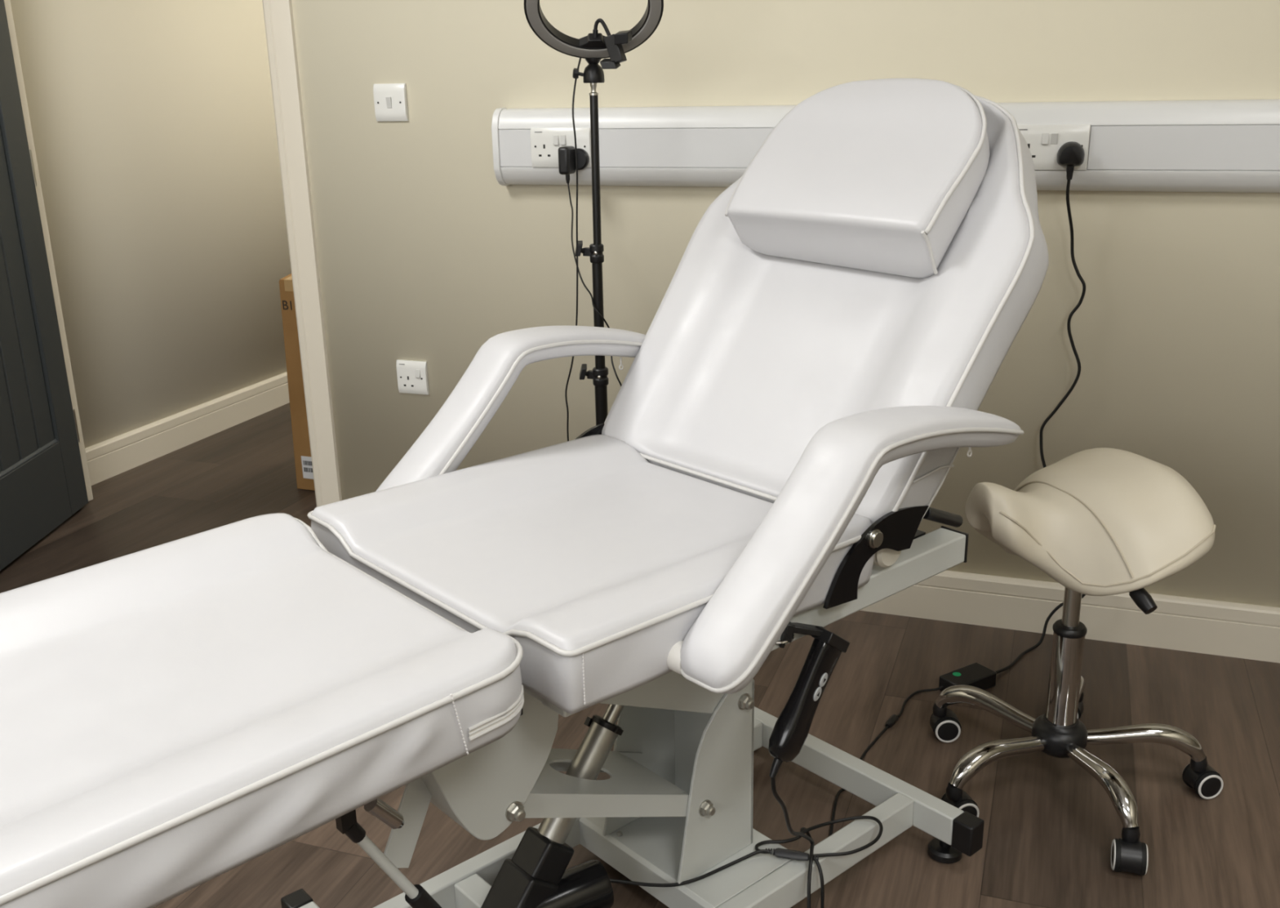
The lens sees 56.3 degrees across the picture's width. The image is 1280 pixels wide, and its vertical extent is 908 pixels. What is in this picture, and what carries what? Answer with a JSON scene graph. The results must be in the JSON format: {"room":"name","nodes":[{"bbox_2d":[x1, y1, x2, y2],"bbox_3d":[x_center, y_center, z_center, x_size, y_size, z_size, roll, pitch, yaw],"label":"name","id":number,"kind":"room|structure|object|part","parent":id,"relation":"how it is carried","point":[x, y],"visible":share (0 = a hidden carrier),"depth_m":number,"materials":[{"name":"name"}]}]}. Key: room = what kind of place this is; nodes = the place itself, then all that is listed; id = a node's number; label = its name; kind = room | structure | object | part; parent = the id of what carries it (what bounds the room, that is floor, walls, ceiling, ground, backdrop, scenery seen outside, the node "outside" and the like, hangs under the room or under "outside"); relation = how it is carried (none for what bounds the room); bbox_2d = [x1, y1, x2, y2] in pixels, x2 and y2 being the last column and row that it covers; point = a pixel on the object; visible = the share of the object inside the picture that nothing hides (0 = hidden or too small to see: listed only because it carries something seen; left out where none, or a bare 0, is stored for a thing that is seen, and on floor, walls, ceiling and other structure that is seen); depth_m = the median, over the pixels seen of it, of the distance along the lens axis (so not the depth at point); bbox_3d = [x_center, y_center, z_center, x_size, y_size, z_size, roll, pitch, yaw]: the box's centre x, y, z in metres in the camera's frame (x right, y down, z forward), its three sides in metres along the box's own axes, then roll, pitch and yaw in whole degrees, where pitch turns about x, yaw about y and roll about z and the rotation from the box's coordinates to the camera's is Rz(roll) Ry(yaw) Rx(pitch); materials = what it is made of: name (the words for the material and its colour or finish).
{"room":"beauty treatment room","nodes":[
{"label":"beauty treatment room","id":0,"kind":"room"},
{"bbox_2d":[0,0,88,570],"bbox_3d":[-1.713,-0.678,2.945,0.042,1.992,0.840,-1,17,0],"label":"door","id":1,"kind":"structure","parent":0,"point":[42,484],"depth_m":3.29,"materials":[{"name":"grey paint"}]},
{"bbox_3d":[-1.715,-0.732,2.922,0.020,1.656,0.606,-1,17,0],"label":"panel","id":2,"kind":"part","parent":1,"relation":"part of","materials":[{"name":"grey paint"}]},
{"bbox_2d":[4,0,93,501],"bbox_3d":[-1.728,-0.815,3.343,0.019,2.030,0.092,5,19,19],"label":"trim","id":3,"kind":"structure","parent":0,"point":[7,2],"depth_m":3.44,"materials":[{"name":"beige paint"}]},
{"bbox_2d":[9,0,291,448],"bbox_3d":[-1.351,-1.477,4.772,0.100,2.420,3.115,5,19,19],"label":"wall","id":4,"kind":"structure","parent":0,"point":[153,122],"depth_m":4.01,"materials":[{"name":"beige paint"}]},
{"bbox_2d":[84,372,289,485],"bbox_3d":[-1.273,-0.375,5.098,0.017,0.119,3.114,5,19,19],"label":"baseboard","id":5,"kind":"structure","parent":4,"relation":"attached to","point":[111,457],"depth_m":4.19,"materials":[{"name":"beige paint"}]},
{"bbox_2d":[0,402,1279,907],"bbox_3d":[0.161,0.499,2.509,4.950,0.050,7.500,5,19,19],"label":"floor","id":6,"kind":"structure","parent":0,"point":[1051,828],"depth_m":2.17,"materials":[{"name":"brown wood"}]},
{"bbox_2d":[279,273,315,490],"bbox_3d":[-0.872,-0.236,3.695,0.348,0.680,0.262,6,19,20],"label":"cardboard box","id":7,"kind":"object","parent":6,"relation":"on","point":[302,452],"visible":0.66,"depth_m":3.63,"materials":[{"name":"brown cardboard"}]},
{"bbox_2d":[0,77,1048,907],"bbox_3d":[-0.164,0.159,1.530,1.715,1.198,0.783,-16,23,-39],"label":"couch","id":8,"kind":"object","parent":6,"relation":"on","point":[822,348],"visible":1,"depth_m":1.56,"materials":[{"name":"white leather"}]},
{"bbox_2d":[0,512,521,907],"bbox_3d":[-0.547,0.258,1.206,0.686,0.113,0.595,-16,23,-39],"label":"cushion","id":9,"kind":"object","parent":8,"relation":"on","point":[176,714],"depth_m":1.15,"materials":[{"name":"white leather"}]},
{"bbox_3d":[-0.263,0.369,1.229,0.042,0.048,0.017,-16,23,-39],"label":"latch handle","id":10,"kind":"part","parent":8,"relation":"part of","materials":[{"name":"silver metal"}]},
{"bbox_3d":[-0.137,0.258,1.187,0.019,0.020,0.089,9,20,29],"label":"zip cord","id":11,"kind":"part","parent":8,"relation":"part of","materials":[{"name":"white fabric"}]},
{"bbox_3d":[-0.182,-0.069,1.921,0.558,0.257,0.092,-16,23,-39],"label":"armrest","id":12,"kind":"part","parent":8,"relation":"part of","materials":[{"name":"white leather"}]},
{"bbox_3d":[-0.101,0.625,1.687,0.117,0.078,0.072,-10,19,-25],"label":"motor","id":13,"kind":"part","parent":8,"relation":"part of","materials":[{"name":"black plastic"}]},
{"bbox_2d":[311,434,874,713],"bbox_3d":[-0.069,0.118,1.606,0.524,0.083,0.583,-16,23,-39],"label":"seat cushion","id":14,"kind":"object","parent":8,"relation":"on","point":[600,555],"depth_m":1.54,"materials":[{"name":"white leather"}]},
{"bbox_3d":[-0.090,0.453,1.653,0.380,0.197,0.159,-16,23,-39],"label":"lift arm","id":15,"kind":"part","parent":8,"relation":"part of","materials":[{"name":"grey metal"}]},
{"bbox_3d":[-0.024,0.340,1.707,0.148,0.177,0.021,-16,23,-39],"label":"actuator rod","id":16,"kind":"part","parent":8,"relation":"part of","materials":[{"name":"silver metal"}]},
{"bbox_3d":[-0.032,-0.152,2.009,0.010,0.022,0.003,-16,23,-39],"label":"zip pull","id":17,"kind":"part","parent":8,"relation":"part of","materials":[{"name":"white metal"}]},
{"bbox_3d":[0.011,0.627,1.795,0.828,0.050,0.362,-16,23,-39],"label":"rail","id":18,"kind":"part","parent":8,"relation":"part of","materials":[{"name":"grey metal"}]},
{"bbox_3d":[-0.035,0.292,1.656,0.396,0.221,0.159,-16,23,-39],"label":"lift arm","id":19,"kind":"part","parent":8,"relation":"part of","materials":[{"name":"grey"}]},
{"bbox_3d":[0.072,0.609,1.846,0.185,0.050,0.299,-16,23,-39],"label":"mounting plate","id":20,"kind":"part","parent":8,"relation":"part of","materials":[{"name":"grey metal"}]},
{"bbox_3d":[0.025,0.153,1.703,0.705,0.043,0.548,-16,23,-39],"label":"seat frame","id":21,"kind":"part","parent":8,"relation":"part of","materials":[{"name":"grey"}]},
{"bbox_2d":[768,622,849,907],"bbox_3d":[0.223,0.468,1.583,0.082,0.562,0.316,6,19,23],"label":"remote control","id":22,"kind":"object","parent":8,"relation":"hanging from","point":[790,731],"visible":0.95,"depth_m":1.48,"materials":[{"name":"black plastic"}]},
{"bbox_3d":[0.215,0.555,1.615,0.044,0.377,0.319,5,18,19],"label":"control cord","id":23,"kind":"part","parent":22,"relation":"part of","materials":[{"name":"black plastic"}]},
{"bbox_3d":[0.294,-0.246,1.832,0.477,0.576,0.624,-16,23,-39],"label":"backrest","id":24,"kind":"part","parent":8,"relation":"part of","materials":[{"name":"white leather"}]},
{"bbox_3d":[0.269,0.080,1.431,0.558,0.250,0.092,-16,23,-39],"label":"armrest","id":25,"kind":"part","parent":8,"relation":"part of","materials":[{"name":"white leather"}]},
{"bbox_2d":[727,78,990,278],"bbox_3d":[0.340,-0.425,1.813,0.224,0.273,0.398,-16,23,-39],"label":"cushion","id":26,"kind":"object","parent":8,"relation":"on","point":[882,178],"depth_m":1.76,"materials":[{"name":"white leather"}]},
{"bbox_3d":[0.408,0.093,1.727,0.023,0.077,0.199,16,24,43],"label":"recline lever","id":27,"kind":"part","parent":8,"relation":"part of","materials":[{"name":"black plastic"}]},
{"bbox_3d":[0.419,-0.007,1.518,0.010,0.022,0.003,-16,23,-39],"label":"zip pull","id":28,"kind":"part","parent":8,"relation":"part of","materials":[{"name":"white metal"}]},
{"bbox_2d":[524,0,663,441],"bbox_3d":[-0.054,-0.276,2.513,0.525,1.434,0.491,5,19,19],"label":"ring light","id":29,"kind":"object","parent":6,"relation":"on","point":[595,46],"visible":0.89,"depth_m":2.30,"materials":[{"name":"black metal"}]},
{"bbox_3d":[-0.120,-0.736,2.313,0.024,0.020,0.020,5,19,19],"label":"ball head knob","id":30,"kind":"part","parent":29,"relation":"part of","materials":[{"name":"black plastic"}]},
{"bbox_3d":[-0.121,-0.416,2.419,0.021,0.029,0.022,-2,17,-2],"label":"clamp knob","id":31,"kind":"part","parent":29,"relation":"part of","materials":[{"name":"black plastic"}]},
{"bbox_3d":[-0.116,-0.172,2.495,0.021,0.029,0.022,-2,17,-2],"label":"clamp knob","id":32,"kind":"part","parent":29,"relation":"part of","materials":[{"name":"black plastic"}]},
{"bbox_2d":[525,0,661,57],"bbox_3d":[-0.084,-0.816,2.184,0.240,0.172,0.189,5,19,19],"label":"diffuser","id":33,"kind":"object","parent":29,"relation":"attached to","point":[595,44],"depth_m":2.24,"materials":[{"name":"grey plastic"}]},
{"bbox_2d":[609,141,1085,907],"bbox_3d":[0.517,0.074,1.965,0.372,1.072,1.360,13,23,38],"label":"power cord","id":34,"kind":"object","parent":6,"relation":"on","point":[1070,154],"visible":0.84,"depth_m":2.31,"materials":[{"name":"black plastic"}]},
{"bbox_3d":[0.808,-0.046,2.441,0.289,1.003,0.111,-11,20,-28],"label":"cord","id":35,"kind":"part","parent":34,"relation":"part of","materials":[{"name":"black plastic"}]},
{"bbox_2d":[929,447,1223,875],"bbox_3d":[0.750,0.301,2.028,0.503,0.592,0.505,5,19,19],"label":"stool","id":36,"kind":"object","parent":6,"relation":"on","point":[1100,521],"visible":0.98,"depth_m":1.91,"materials":[{"name":"beige leather"}]},
{"bbox_3d":[0.633,0.464,2.180,0.209,0.064,0.036,16,24,42],"label":"leg","id":37,"kind":"part","parent":36,"relation":"part of","materials":[{"name":"silver metal"}]},
{"bbox_3d":[0.609,0.513,2.026,0.209,0.064,0.036,-10,19,-26],"label":"leg","id":38,"kind":"part","parent":36,"relation":"part of","materials":[{"name":"silver metal"}]},
{"bbox_3d":[0.794,0.453,2.204,0.036,0.064,0.209,7,19,26],"label":"leg","id":39,"kind":"part","parent":36,"relation":"part of","materials":[{"name":"silver metal"}]},
{"bbox_3d":[0.746,0.097,2.002,0.382,0.189,0.372,5,19,19],"label":"saddle seat","id":40,"kind":"part","parent":36,"relation":"part of","materials":[{"name":"beige leather"}]},
{"bbox_3d":[0.754,0.532,1.956,0.036,0.064,0.209,-4,18,-9],"label":"leg","id":41,"kind":"part","parent":36,"relation":"part of","materials":[{"name":"silver metal"}]},
{"bbox_3d":[0.764,0.210,1.890,0.026,0.044,0.137,-7,18,-17],"label":"height lever","id":42,"kind":"part","parent":36,"relation":"part of","materials":[{"name":"black plastic"}]},
{"bbox_3d":[0.869,0.495,2.066,0.209,0.064,0.036,2,18,9],"label":"leg","id":43,"kind":"part","parent":36,"relation":"part of","materials":[{"name":"silver metal"}]},
{"bbox_2d":[291,0,1279,607],"bbox_3d":[0.309,-0.828,2.600,4.750,2.420,0.130,5,19,19],"label":"wall","id":44,"kind":"structure","parent":0,"point":[423,254],"depth_m":2.58,"materials":[{"name":"beige paint"}]},
{"bbox_2d":[262,0,342,506],"bbox_3d":[-0.867,-0.755,2.980,0.072,2.100,0.020,5,19,19],"label":"trim","id":45,"kind":"structure","parent":44,"relation":"attached to","point":[277,14],"depth_m":3.04,"materials":[{"name":"beige paint"}]},
{"bbox_2d":[373,83,408,120],"bbox_3d":[-0.597,-0.839,2.854,0.086,0.086,0.015,5,19,19],"label":"light switch","id":46,"kind":"object","parent":44,"relation":"attached to","point":[390,100],"visible":1,"depth_m":2.85,"materials":[{"name":"white plastic"}]},
{"bbox_2d":[385,97,391,108],"bbox_3d":[-0.598,-0.838,2.852,0.013,0.026,0.009,5,19,19],"label":"rocker switch","id":47,"kind":"object","parent":46,"relation":"attached to","point":[388,100],"depth_m":2.85,"materials":[{"name":"grey plastic"}]},
{"bbox_2d":[396,359,429,394],"bbox_3d":[-0.583,-0.195,3.057,0.086,0.086,0.015,5,19,19],"label":"wall socket","id":48,"kind":"object","parent":44,"relation":"attached to","point":[412,375],"visible":1,"depth_m":3.05,"materials":[{"name":"white plastic"}]},
{"bbox_2d":[415,369,420,377],"bbox_3d":[-0.565,-0.205,3.044,0.012,0.020,0.009,5,19,19],"label":"rocker switch","id":49,"kind":"object","parent":48,"relation":"attached to","point":[417,371],"depth_m":3.04,"materials":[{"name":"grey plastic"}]},
{"bbox_2d":[491,98,1279,192],"bbox_3d":[1.094,-0.585,2.279,3.022,0.175,0.058,5,19,19],"label":"cable trunking","id":50,"kind":"object","parent":44,"relation":"attached to","point":[1198,145],"visible":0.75,"depth_m":2.36,"materials":[{"name":"white plastic"}]},
{"bbox_2d":[530,127,591,167],"bbox_3d":[-0.179,-0.688,2.688,0.146,0.086,0.015,5,19,19],"label":"double socket","id":51,"kind":"object","parent":50,"relation":"attached to","point":[545,143],"visible":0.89,"depth_m":2.69,"materials":[{"name":"white plastic"}]},
{"bbox_2d":[553,135,559,144],"bbox_3d":[-0.188,-0.704,2.683,0.012,0.021,0.009,5,19,19],"label":"rocker switch","id":52,"kind":"object","parent":51,"relation":"attached to","point":[556,138],"depth_m":2.68,"materials":[{"name":"grey plastic"}]},
{"bbox_2d":[560,134,565,144],"bbox_3d":[-0.172,-0.703,2.678,0.012,0.021,0.009,5,19,19],"label":"rocker switch","id":53,"kind":"object","parent":51,"relation":"attached to","point":[562,137],"depth_m":2.68,"materials":[{"name":"grey plastic"}]},
{"bbox_2d":[558,146,622,386],"bbox_3d":[-0.089,-0.128,2.659,0.098,1.065,0.386,-6,18,-14],"label":"charger","id":54,"kind":"object","parent":50,"relation":"attached to","point":[566,154],"visible":0.73,"depth_m":2.64,"materials":[{"name":"black plastic"}]},
{"bbox_3d":[1.089,-0.578,2.259,3.017,0.082,0.005,5,19,19],"label":"panel","id":55,"kind":"part","parent":50,"relation":"part of","materials":[{"name":"white plastic"}]},
{"bbox_2d":[1017,124,1090,169],"bbox_3d":[0.803,-0.602,2.348,0.146,0.086,0.015,5,19,19],"label":"double socket","id":56,"kind":"object","parent":50,"relation":"attached to","point":[1044,142],"visible":0.66,"depth_m":2.34,"materials":[{"name":"white plastic"}]},
{"bbox_2d":[1041,133,1048,144],"bbox_3d":[0.794,-0.618,2.343,0.012,0.021,0.009,5,19,19],"label":"rocker switch","id":57,"kind":"object","parent":56,"relation":"attached to","point":[1045,136],"depth_m":2.34,"materials":[{"name":"grey plastic"}]},
{"bbox_2d":[1050,133,1057,144],"bbox_3d":[0.810,-0.616,2.338,0.012,0.021,0.009,5,19,19],"label":"rocker switch","id":58,"kind":"object","parent":56,"relation":"attached to","point":[1054,136],"depth_m":2.34,"materials":[{"name":"grey plastic"}]},
{"bbox_2d":[859,569,1279,662],"bbox_3d":[0.871,0.340,2.684,3.552,0.119,0.017,5,19,19],"label":"baseboard","id":59,"kind":"structure","parent":44,"relation":"attached to","point":[1193,624],"depth_m":2.63,"materials":[{"name":"beige paint"}]}
]}

